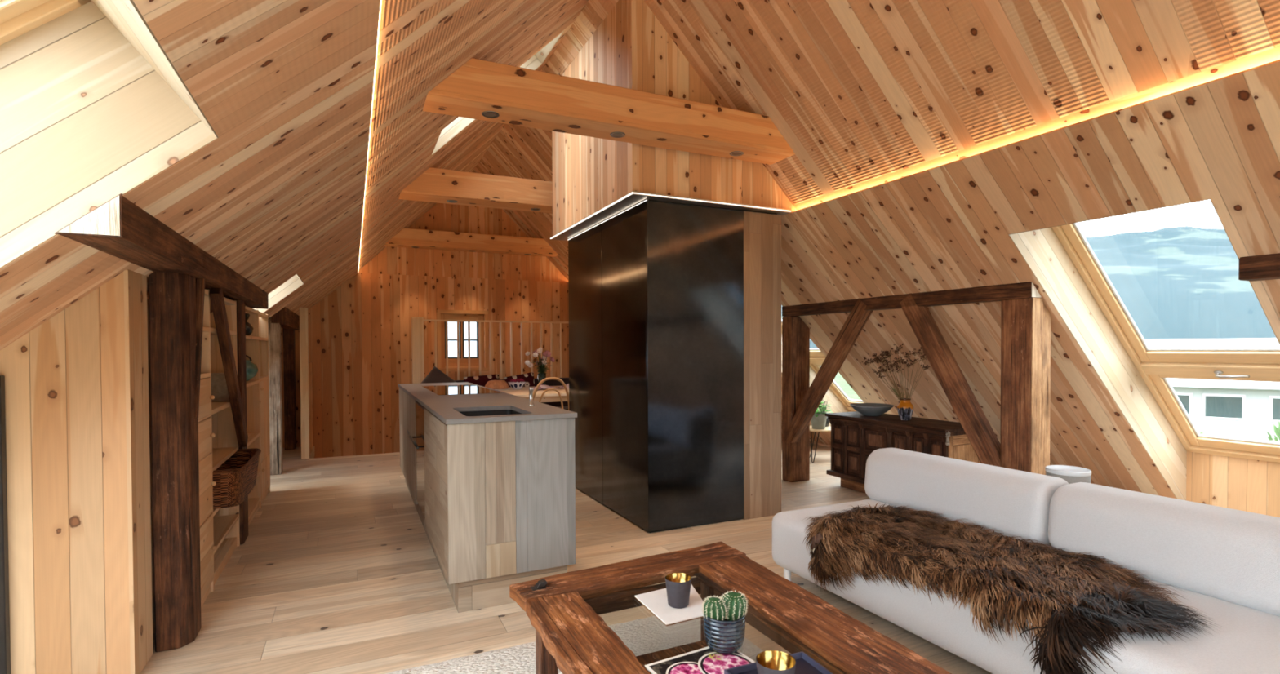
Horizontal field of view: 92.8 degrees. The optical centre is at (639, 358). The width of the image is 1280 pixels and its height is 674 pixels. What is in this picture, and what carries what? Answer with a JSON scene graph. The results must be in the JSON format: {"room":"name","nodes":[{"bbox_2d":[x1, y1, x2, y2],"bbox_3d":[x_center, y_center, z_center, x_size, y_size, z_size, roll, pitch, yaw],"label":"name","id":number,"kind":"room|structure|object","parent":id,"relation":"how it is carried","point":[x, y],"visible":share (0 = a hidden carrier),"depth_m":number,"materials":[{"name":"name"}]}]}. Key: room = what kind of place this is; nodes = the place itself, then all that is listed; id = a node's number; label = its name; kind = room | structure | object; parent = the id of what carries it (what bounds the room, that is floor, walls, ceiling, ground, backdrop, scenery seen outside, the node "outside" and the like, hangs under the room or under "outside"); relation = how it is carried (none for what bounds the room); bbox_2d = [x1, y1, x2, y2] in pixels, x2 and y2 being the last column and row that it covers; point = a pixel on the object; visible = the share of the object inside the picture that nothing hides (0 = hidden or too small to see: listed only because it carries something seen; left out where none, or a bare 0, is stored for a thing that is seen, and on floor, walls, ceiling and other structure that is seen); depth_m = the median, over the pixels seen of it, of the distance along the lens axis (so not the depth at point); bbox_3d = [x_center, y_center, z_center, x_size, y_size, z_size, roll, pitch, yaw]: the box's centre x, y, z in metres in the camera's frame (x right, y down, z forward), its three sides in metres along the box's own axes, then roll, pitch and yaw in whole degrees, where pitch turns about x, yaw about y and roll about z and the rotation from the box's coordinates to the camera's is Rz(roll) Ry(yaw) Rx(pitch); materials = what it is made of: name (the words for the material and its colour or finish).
{"room":"attic living room","nodes":[
{"label":"attic living room","id":0,"kind":"room"},
{"bbox_2d":[0,269,152,673],"bbox_3d":[-2.746,0.452,2.015,1.748,1.553,0.238,-1,1,-25],"label":"wall","id":1,"kind":"structure","parent":0,"point":[65,377],"depth_m":2.22,"materials":[{"name":"brown wood"}]},
{"bbox_2d":[0,375,10,673],"bbox_3d":[-2.592,0.597,1.937,0.856,1.065,0.033,-1,1,-25],"label":"framed panel","id":2,"kind":"object","parent":1,"relation":"attached to","point":[5,648],"visible":1,"depth_m":2.11,"materials":[{"name":"black paint"}]},
{"bbox_2d":[123,270,135,673],"bbox_3d":[-1.907,0.447,2.277,0.013,1.549,0.004,-1,1,-25],"label":"trim","id":3,"kind":"structure","parent":1,"relation":"attached to","point":[125,272],"depth_m":2.28,"materials":[{"name":"brown wood"}]},
{"bbox_2d":[0,0,380,350],"bbox_3d":[-2.468,0.148,2.071,2.868,2.449,12.250,-1,1,-25],"label":"ceiling","id":4,"kind":"structure","parent":0,"point":[285,87],"depth_m":2.04,"materials":[{"name":"beige wood"}]},
{"bbox_2d":[0,0,218,268],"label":"skylight recess","id":5,"kind":"structure","parent":4,"relation":"attached to","point":[93,107],"depth_m":1.69,"materials":[{"name":"brown wood"}]},
{"bbox_2d":[253,274,303,312],"bbox_3d":[-3.734,-0.203,4.880,1.834,1.644,0.940,-1,1,-25],"label":"window","id":6,"kind":"structure","parent":4,"relation":"attached to","point":[293,283],"depth_m":5.55,"materials":[{"name":"brown wood"}]},
{"bbox_2d":[358,0,381,267],"bbox_3d":[-1.275,-1.067,2.867,0.013,0.014,11.500,-1,1,-25],"label":"light strip","id":7,"kind":"object","parent":4,"relation":"attached to","point":[380,0],"visible":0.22,"depth_m":2.46,"materials":[{"name":"white plastic"}]},
{"bbox_2d":[280,203,568,458],"bbox_3d":[-2.449,-0.081,8.808,8.900,5.600,0.120,-1,1,-25],"label":"wall","id":8,"kind":"structure","parent":0,"point":[360,333],"depth_m":8.37,"materials":[{"name":"brown wood"}]},
{"bbox_2d":[436,309,488,372],"bbox_3d":[-2.538,-0.247,8.736,0.710,0.875,0.130,-1,1,-25],"label":"window","id":9,"kind":"structure","parent":8,"relation":"in","point":[441,314],"depth_m":8.75,"materials":[{"name":"brown wood"}]},
{"bbox_2d":[140,437,991,673],"bbox_3d":[0.178,1.257,3.282,8.900,0.120,12.150,-1,1,-25],"label":"floor","id":10,"kind":"structure","parent":0,"point":[337,571],"depth_m":3.30,"materials":[{"name":"brown wood"}]},
{"bbox_2d":[54,193,268,653],"bbox_3d":[-2.264,0.358,3.236,0.160,1.698,3.374,-1,1,-25],"label":"frame","id":11,"kind":"object","parent":10,"relation":"on","point":[182,270],"visible":0.84,"depth_m":2.54,"materials":[{"name":"brown wood"}]},
{"bbox_2d":[146,288,270,633],"bbox_3d":[-2.797,0.417,3.968,0.405,1.562,2.894,-1,1,-25],"label":"bookcase","id":12,"kind":"object","parent":10,"relation":"on","point":[220,528],"visible":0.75,"depth_m":3.80,"materials":[{"name":"brown wood"}]},
{"bbox_2d":[211,373,230,402],"bbox_3d":[-2.565,0.177,3.746,0.120,0.170,0.160,-1,1,-25],"label":"storage box","id":13,"kind":"object","parent":12,"relation":"on","point":[219,385],"visible":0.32,"depth_m":3.67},
{"bbox_2d":[212,448,261,509],"bbox_3d":[-2.420,0.691,3.512,0.349,0.215,0.774,-1,1,-25],"label":"wicker basket","id":14,"kind":"object","parent":12,"relation":"on","point":[236,477],"visible":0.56,"depth_m":3.28,"materials":[{"name":"brown wicker"}]},
{"bbox_2d":[244,313,253,335],"bbox_3d":[-2.956,-0.248,4.528,0.144,0.170,0.144,-1,1,-25],"label":"vase","id":15,"kind":"object","parent":12,"relation":"on","point":[249,329],"visible":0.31,"depth_m":4.52,"materials":[{"name":"ceramic"}]},
{"bbox_2d":[245,355,258,381],"bbox_3d":[-3.003,0.070,4.577,0.236,0.206,0.236,-1,1,-25],"label":"glazed pot","id":16,"kind":"object","parent":12,"relation":"on","point":[251,370],"visible":0.37,"depth_m":4.56,"materials":[{"name":"teal ceramic"}]},
{"bbox_2d":[267,306,299,475],"bbox_3d":[-4.032,0.312,6.937,0.170,1.686,1.900,-1,1,-25],"label":"frame","id":17,"kind":"object","parent":10,"relation":"on","point":[285,318],"visible":0.92,"depth_m":6.11,"materials":[{"name":"brown wood"}]},
{"bbox_2d":[299,307,313,459],"bbox_3d":[-4.047,0.282,7.416,0.083,1.732,1.000,-1,1,-25],"label":"post","id":18,"kind":"object","parent":10,"relation":"on","point":[306,367],"visible":1,"depth_m":6.97,"materials":[{"name":"brown wood"}]},
{"bbox_2d":[399,387,575,613],"bbox_3d":[-1.314,0.735,4.407,0.666,0.901,3.208,-1,1,-25],"label":"kitchen island","id":19,"kind":"object","parent":10,"relation":"on","point":[495,502],"visible":0.86,"depth_m":2.98,"materials":[{"name":"brown wood"}]},
{"bbox_2d":[408,403,425,519],"bbox_3d":[-1.448,0.660,4.031,0.104,0.688,0.590,-1,1,-25],"label":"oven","id":20,"kind":"object","parent":19,"relation":"in","point":[419,442],"depth_m":4.02,"materials":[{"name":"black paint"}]},
{"bbox_2d":[398,382,577,424],"bbox_3d":[-1.296,0.342,4.409,0.638,0.166,3.230,-1,1,-25],"label":"island countertop","id":21,"kind":"structure","parent":19,"relation":"on","point":[445,401],"depth_m":3.54,"materials":[{"name":"grey stone"}]},
{"bbox_2d":[422,384,502,395],"bbox_3d":[-1.468,0.257,4.929,0.448,0.011,1.160,-1,1,-25],"label":"cooktop","id":22,"kind":"object","parent":21,"relation":"in","point":[470,388],"depth_m":4.86,"materials":[{"name":"black glass"}]},
{"bbox_2d":[459,409,521,416],"bbox_3d":[-0.787,0.371,3.223,0.330,0.142,0.492,-1,1,-25],"label":"sink","id":23,"kind":"object","parent":21,"relation":"in","point":[465,412],"depth_m":3.45,"materials":[{"name":"black metal"}]},
{"bbox_2d":[528,386,533,405],"bbox_3d":[-0.620,0.218,3.483,0.034,0.106,0.053,-1,1,-25],"label":"tap","id":24,"kind":"object","parent":21,"relation":"on","point":[531,388],"visible":1,"depth_m":3.48,"materials":[{"name":"silver metal"}]},
{"bbox_2d":[411,316,568,383],"bbox_3d":[-1.478,0.305,8.067,2.885,1.645,0.080,-1,1,-25],"label":"balustrade","id":25,"kind":"object","parent":10,"relation":"on","point":[417,322],"visible":0.23,"depth_m":7.67,"materials":[{"name":"brown wood"}]},
{"bbox_2d":[454,377,568,410],"bbox_3d":[-1.538,0.703,7.742,2.180,0.860,0.455,-1,1,-25],"label":"bench","id":26,"kind":"object","parent":10,"relation":"on","point":[550,383],"visible":0.02,"depth_m":8.10,"materials":[{"name":"brown wood"}]},
{"bbox_2d":[420,366,456,383],"bbox_3d":[-2.414,0.354,7.271,0.526,0.521,0.174,-1,1,-22],"label":"cushion","id":27,"kind":"object","parent":26,"relation":"on","point":[435,375],"visible":0.29,"depth_m":7.20,"materials":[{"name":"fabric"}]},
{"bbox_2d":[463,373,499,386],"bbox_3d":[-1.944,0.413,7.516,0.460,0.436,0.173,-1,1,-25],"label":"cushion","id":28,"kind":"object","parent":26,"relation":"on","point":[482,380],"visible":0.26,"depth_m":7.44,"materials":[{"name":"fabric"}]},
{"bbox_2d":[503,372,534,387],"bbox_3d":[-1.518,0.398,7.739,0.451,0.445,0.161,-1,1,-28],"label":"cushion","id":29,"kind":"object","parent":26,"relation":"on","point":[528,378],"visible":0.27,"depth_m":7.70,"materials":[{"name":"fabric"}]},
{"bbox_2d":[497,386,568,402],"bbox_3d":[-0.997,0.750,6.995,1.560,0.785,1.240,-1,1,-25],"label":"dining table","id":30,"kind":"object","parent":10,"relation":"on","point":[551,396],"visible":0.04,"depth_m":6.47,"materials":[{"name":"brown wood"}]},
{"bbox_2d":[507,378,525,389],"bbox_3d":[-1.422,0.297,7.053,0.204,0.124,0.204,-1,1,-25],"label":"flower bowl","id":31,"kind":"object","parent":30,"relation":"on","point":[513,384],"visible":1,"depth_m":7.00,"materials":[{"name":"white ceramic"}]},
{"bbox_2d":[524,346,555,385],"bbox_3d":[-1.209,0.111,7.286,0.310,0.485,0.343,0,1,16],"label":"flower vase","id":32,"kind":"object","parent":30,"relation":"on","point":[540,364],"visible":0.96,"depth_m":7.27,"materials":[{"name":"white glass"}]},
{"bbox_2d":[533,384,557,390],"bbox_3d":[-1.110,0.327,6.980,0.300,0.052,0.220,-1,1,-25],"label":"napkin","id":33,"kind":"object","parent":30,"relation":"on","point":[542,386],"visible":0.75,"depth_m":6.92,"materials":[{"name":"pink fabric"}]},
{"bbox_2d":[558,383,568,388],"bbox_3d":[-0.833,0.323,7.177,0.220,0.052,0.300,0,1,36],"label":"napkin","id":34,"kind":"object","parent":30,"relation":"on","point":[567,384],"visible":0.35,"depth_m":7.09,"materials":[{"name":"pink fabric"}]},
{"bbox_3d":[-1.642,0.356,6.994,0.300,0.007,0.300,-1,1,-25],"label":"cake plate","id":35,"kind":"object","parent":30,"relation":"on","visible":0},
{"bbox_2d":[484,380,509,389],"bbox_3d":[-1.642,0.303,6.993,0.284,0.098,0.284,-1,1,-25],"label":"cake","id":36,"kind":"object","parent":35,"relation":"on","point":[493,384],"visible":0.91,"depth_m":6.90,"materials":[{"name":"orange food"}]},
{"bbox_2d":[533,377,568,410],"bbox_3d":[-0.949,0.669,6.086,0.452,0.980,0.512,-1,1,-25],"label":"bentwood chair","id":37,"kind":"object","parent":10,"relation":"on","point":[542,381],"visible":0.19,"depth_m":5.87,"materials":[{"name":"brown wood"}]},
{"bbox_2d":[386,616,763,673],"bbox_3d":[0.012,1.224,1.257,1.970,0.010,2.831,-1,1,-25],"label":"rug","id":38,"kind":"object","parent":10,"relation":"on","point":[642,637],"visible":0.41,"depth_m":2.50,"materials":[{"name":"white fabric"}]},
{"bbox_2d":[509,542,951,673],"bbox_3d":[0.298,0.994,1.640,0.944,0.434,1.736,-1,1,-25],"label":"coffee table","id":39,"kind":"object","parent":38,"relation":"on","point":[564,610],"visible":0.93,"depth_m":1.97,"materials":[{"name":"brown wood"}]},
{"bbox_2d":[634,583,704,626],"bbox_3d":[0.130,0.809,2.016,0.231,0.008,0.254,-1,1,-25],"label":"book","id":40,"kind":"object","parent":39,"relation":"on","point":[655,602],"visible":0.59,"depth_m":1.97,"materials":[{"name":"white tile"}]},
{"bbox_2d":[665,573,691,608],"bbox_3d":[0.125,0.760,1.989,0.086,0.089,0.086,-1,1,-25],"label":"cup","id":41,"kind":"object","parent":40,"relation":"on","point":[677,584],"visible":1,"depth_m":1.96,"materials":[{"name":"grey ceramic"}]},
{"bbox_2d":[644,646,755,673],"bbox_3d":[0.211,0.814,1.516,0.264,0.012,0.344,-1,1,-29],"label":"magazine","id":42,"kind":"object","parent":39,"relation":"on","point":[704,660],"visible":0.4,"depth_m":1.61,"materials":[{"name":"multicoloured paper"}]},
{"bbox_2d":[701,590,748,654],"bbox_3d":[0.236,0.728,1.690,0.137,0.154,0.115,-1,1,-25],"label":"potted cactus","id":43,"kind":"object","parent":42,"relation":"on","point":[724,616],"visible":1,"depth_m":1.66,"materials":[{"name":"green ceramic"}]},
{"bbox_2d":[703,613,745,654],"bbox_3d":[0.233,0.755,1.690,0.115,0.101,0.115,-1,1,-25],"label":"pot","id":44,"kind":"object","parent":43,"relation":"attached to","point":[724,633],"depth_m":1.64,"materials":[{"name":"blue ceramic"}]},
{"bbox_2d":[724,651,832,673],"bbox_3d":[0.380,0.798,1.449,0.240,0.020,0.295,-1,1,-22],"label":"serving tray","id":45,"kind":"object","parent":39,"relation":"on","point":[805,664],"visible":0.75,"depth_m":1.56,"materials":[{"name":"black paint"}]},
{"bbox_2d":[755,650,795,673],"bbox_3d":[0.323,0.761,1.452,0.094,0.083,0.094,-1,1,-25],"label":"cup","id":46,"kind":"object","parent":45,"relation":"on","point":[770,662],"visible":1,"depth_m":1.48,"materials":[{"name":"gold stone"}]},
{"bbox_2d":[550,0,796,533],"bbox_3d":[0.202,-0.659,5.080,1.418,3.655,1.832,-1,1,-25],"label":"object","id":47,"kind":"object","parent":10,"relation":"on","point":[674,256],"visible":0.91,"depth_m":4.35,"materials":[{"name":"metal"}]},
{"bbox_2d":[809,426,831,463],"bbox_3d":[1.986,0.952,6.727,0.410,0.366,0.410,-1,1,-25],"label":"side table","id":48,"kind":"object","parent":10,"relation":"on","point":[828,429],"visible":0.37,"depth_m":6.59,"materials":[{"name":"brown wood"}]},
{"bbox_2d":[810,402,832,429],"bbox_3d":[1.949,0.626,6.619,0.338,0.288,0.354,-1,1,-25],"label":"potted plant","id":49,"kind":"object","parent":48,"relation":"on","point":[818,420],"visible":0.77,"depth_m":6.57,"materials":[{"name":"green plant"}]},
{"bbox_2d":[817,400,829,426],"bbox_3d":[2.051,0.592,6.826,0.166,0.349,0.205,0,1,-1],"label":"potted plant","id":50,"kind":"object","parent":48,"relation":"on","point":[827,424],"visible":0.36,"depth_m":6.79,"materials":[{"name":"green plant"}]},
{"bbox_2d":[824,411,980,493],"bbox_3d":[2.166,0.835,5.086,0.475,0.652,1.261,-1,1,-25],"label":"sideboard","id":51,"kind":"object","parent":10,"relation":"on","point":[855,436],"visible":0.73,"depth_m":5.06,"materials":[{"name":"brown wood"}]},
{"bbox_2d":[849,403,893,416],"bbox_3d":[2.033,0.457,5.353,0.364,0.095,0.364,-1,1,-25],"label":"stone bowl","id":52,"kind":"object","parent":51,"relation":"on","point":[865,409],"visible":1,"depth_m":5.26,"materials":[{"name":"grey stone"}]},
{"bbox_2d":[860,343,931,420],"bbox_3d":[2.111,0.195,5.002,0.292,0.631,0.580,-1,1,-20],"label":"flower vase","id":53,"kind":"object","parent":51,"relation":"on","point":[904,408],"visible":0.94,"depth_m":4.99,"materials":[{"name":"ceramic"}]},
{"bbox_2d":[782,281,1050,482],"bbox_3d":[1.942,0.340,4.751,0.225,1.655,2.342,-1,1,-25],"label":"frame","id":54,"kind":"object","parent":10,"relation":"on","point":[1024,445],"visible":0.79,"depth_m":4.07,"materials":[{"name":"brown wood"}]},
{"bbox_2d":[772,448,1279,673],"bbox_3d":[1.775,0.881,2.077,0.936,0.659,3.115,-1,1,-25],"label":"sofa","id":55,"kind":"object","parent":10,"relation":"on","point":[1225,562],"visible":0.73,"depth_m":2.29,"materials":[{"name":"grey fabric"}]},
{"bbox_2d":[803,502,1217,673],"bbox_3d":[1.404,0.938,2.532,0.851,0.361,1.601,-1,1,-25],"label":"fur throw","id":56,"kind":"object","parent":55,"relation":"on","point":[1068,600],"visible":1,"depth_m":2.26,"materials":[{"name":"brown fur"}]},
{"bbox_2d":[1044,465,1091,484],"bbox_3d":[2.200,0.880,3.137,0.195,0.624,0.195,-1,1,-25],"label":"side table","id":57,"kind":"object","parent":10,"relation":"on","point":[1071,474],"visible":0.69,"depth_m":3.07,"materials":[{"name":"grey"}]},
{"bbox_2d":[781,435,831,447],"bbox_3d":[3.712,1.127,4.951,0.080,0.060,12.150,-1,1,-25],"label":"baseboard","id":58,"kind":"structure","parent":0,"point":[824,445],"depth_m":7.78,"materials":[{"name":"beige wood"}]},
{"bbox_2d":[358,0,1279,279],"bbox_3d":[0.145,-1.887,3.278,2.982,1.557,12.250,-1,1,-25],"label":"ceiling","id":59,"kind":"structure","parent":0,"point":[860,91],"depth_m":3.25,"materials":[{"name":"beige wood"}]},
{"bbox_2d":[384,227,558,257],"bbox_3d":[-2.274,-1.593,8.427,2.332,0.225,0.220,-1,1,-25],"label":"beam","id":60,"kind":"structure","parent":59,"relation":"attached to","point":[406,237],"depth_m":8.30,"materials":[{"name":"brown wood"}]},
{"bbox_2d":[398,167,552,213],"bbox_3d":[-1.052,-1.554,5.842,2.352,0.240,0.300,-1,1,-25],"label":"beam","id":61,"kind":"structure","parent":59,"relation":"attached to","point":[438,185],"depth_m":5.53,"materials":[{"name":"brown wood"}]},
{"bbox_2d":[446,200,457,202],"bbox_3d":[-1.712,-1.430,5.553,0.096,0.007,0.096,-1,1,-25],"label":"recessed light","id":62,"kind":"object","parent":61,"relation":"attached to","point":[447,201],"depth_m":5.55,"materials":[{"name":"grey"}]},
{"bbox_2d":[530,208,540,210],"bbox_3d":[-1.006,-1.438,5.887,0.096,0.007,0.096,-1,1,-25],"label":"recessed light","id":63,"kind":"object","parent":61,"relation":"attached to","point":[531,209],"depth_m":5.89,"materials":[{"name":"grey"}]},
{"bbox_2d":[431,31,564,154],"bbox_3d":[-1.226,-2.183,4.710,1.176,1.160,0.740,-1,1,-25],"label":"window","id":64,"kind":"structure","parent":59,"relation":"attached to","point":[533,63],"depth_m":4.95,"materials":[{"name":"brown wood"}]},
{"bbox_2d":[422,57,795,164],"bbox_3d":[-0.075,-1.495,3.776,2.402,0.230,0.270,-1,1,-25],"label":"beam","id":65,"kind":"structure","parent":59,"relation":"attached to","point":[479,89],"depth_m":3.60,"materials":[{"name":"brown wood"}]},
{"bbox_2d":[481,111,498,118],"bbox_3d":[-0.844,-1.375,3.437,0.096,0.007,0.096,-1,1,-25],"label":"recessed light","id":66,"kind":"object","parent":65,"relation":"attached to","point":[487,114],"depth_m":3.44,"materials":[{"name":"grey metal"}]},
{"bbox_2d":[609,131,625,137],"bbox_3d":[-0.138,-1.383,3.770,0.096,0.007,0.096,-1,1,-25],"label":"recessed light","id":67,"kind":"object","parent":65,"relation":"attached to","point":[612,134],"depth_m":3.77,"materials":[{"name":"grey metal"}]},
{"bbox_2d":[729,151,743,155],"bbox_3d":[0.657,-1.392,4.146,0.096,0.007,0.096,-1,1,-25],"label":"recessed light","id":68,"kind":"object","parent":65,"relation":"attached to","point":[731,153],"depth_m":4.14,"materials":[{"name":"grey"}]},
{"bbox_2d":[567,45,1279,279],"bbox_3d":[1.508,-1.119,3.905,0.103,0.102,12.200,-1,1,-25],"label":"led strip light","id":69,"kind":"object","parent":59,"relation":"attached to","point":[1273,54],"depth_m":2.80,"materials":[{"name":"yellow plastic"}]},
{"bbox_2d":[567,59,1279,283],"bbox_3d":[1.483,-1.068,3.921,0.054,0.051,12.250,-1,1,-25],"label":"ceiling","id":70,"kind":"structure","parent":0,"point":[1270,70],"depth_m":2.81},
{"bbox_2d":[781,76,1279,498],"bbox_3d":[2.742,0.179,4.534,2.740,2.545,12.250,-1,1,-25],"label":"ceiling","id":71,"kind":"structure","parent":0,"point":[951,231],"depth_m":3.83,"materials":[{"name":"beige wood"}]},
{"bbox_2d":[781,319,864,426],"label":"window","id":72,"kind":"structure","parent":71,"relation":"attached to","point":[840,402],"depth_m":7.17,"materials":[{"name":"brown wood"}]},
{"bbox_2d":[1008,199,1279,517],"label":"window","id":73,"kind":"structure","parent":71,"relation":"attached to","point":[1242,474],"depth_m":3.93,"materials":[{"name":"brown wood"}]},
{"bbox_2d":[1238,253,1279,281],"bbox_3d":[3.179,-0.395,1.940,0.105,0.104,1.901,-1,1,-25],"label":"stub","id":74,"kind":"object","parent":71,"relation":"attached to","point":[1264,267],"visible":1,"depth_m":2.71,"materials":[{"name":"brown wood"}]},
{"label":"outside","id":75,"kind":"structure","parent":0,"visible":0},
{"bbox_2d":[834,372,842,378],"bbox_3d":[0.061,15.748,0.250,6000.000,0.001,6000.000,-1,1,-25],"label":"ground","id":76,"kind":"structure","parent":75,"point":[838,375],"depth_m":332.16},
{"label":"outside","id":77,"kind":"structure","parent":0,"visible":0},
{"bbox_2d":[833,377,862,400],"bbox_3d":[9.328,10.167,15.615,150.000,10.400,140.000,-1,1,-25],"label":"ground","id":78,"kind":"structure","parent":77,"point":[842,383],"depth_m":77.69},
{"bbox_2d":[448,321,476,357],"bbox_3d":[-9.248,1.163,26.618,15.600,9.400,9.600,-1,1,-25],"label":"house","id":79,"kind":"structure","parent":78,"relation":"on","point":[452,326],"depth_m":23.50,"materials":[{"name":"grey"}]},
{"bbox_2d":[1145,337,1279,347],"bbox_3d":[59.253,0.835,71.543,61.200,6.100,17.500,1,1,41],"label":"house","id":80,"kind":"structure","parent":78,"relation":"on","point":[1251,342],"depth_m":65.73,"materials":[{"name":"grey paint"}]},
{"bbox_2d":[1167,377,1279,442],"bbox_3d":[35.227,2.390,36.153,27.200,4.300,10.500,1,1,41],"label":"house","id":81,"kind":"structure","parent":78,"relation":"on","point":[1240,409],"depth_m":33.01,"materials":[{"name":"grey paint"}]},
{"bbox_2d":[1265,420,1279,441],"bbox_3d":[23.524,3.473,22.029,1.626,2.673,1.534,0,1,27],"label":"shrub","id":82,"kind":"object","parent":78,"relation":"on","point":[1277,430],"visible":0.28,"depth_m":22.25,"materials":[{"name":"green plant"}]},
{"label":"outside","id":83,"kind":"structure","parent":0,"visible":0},
{"bbox_2d":[781,226,1275,348],"bbox_3d":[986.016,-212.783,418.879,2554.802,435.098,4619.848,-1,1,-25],"label":"sky","id":84,"kind":"structure","parent":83,"point":[1174,282],"depth_m":975.21,"materials":[{"name":"blue"}]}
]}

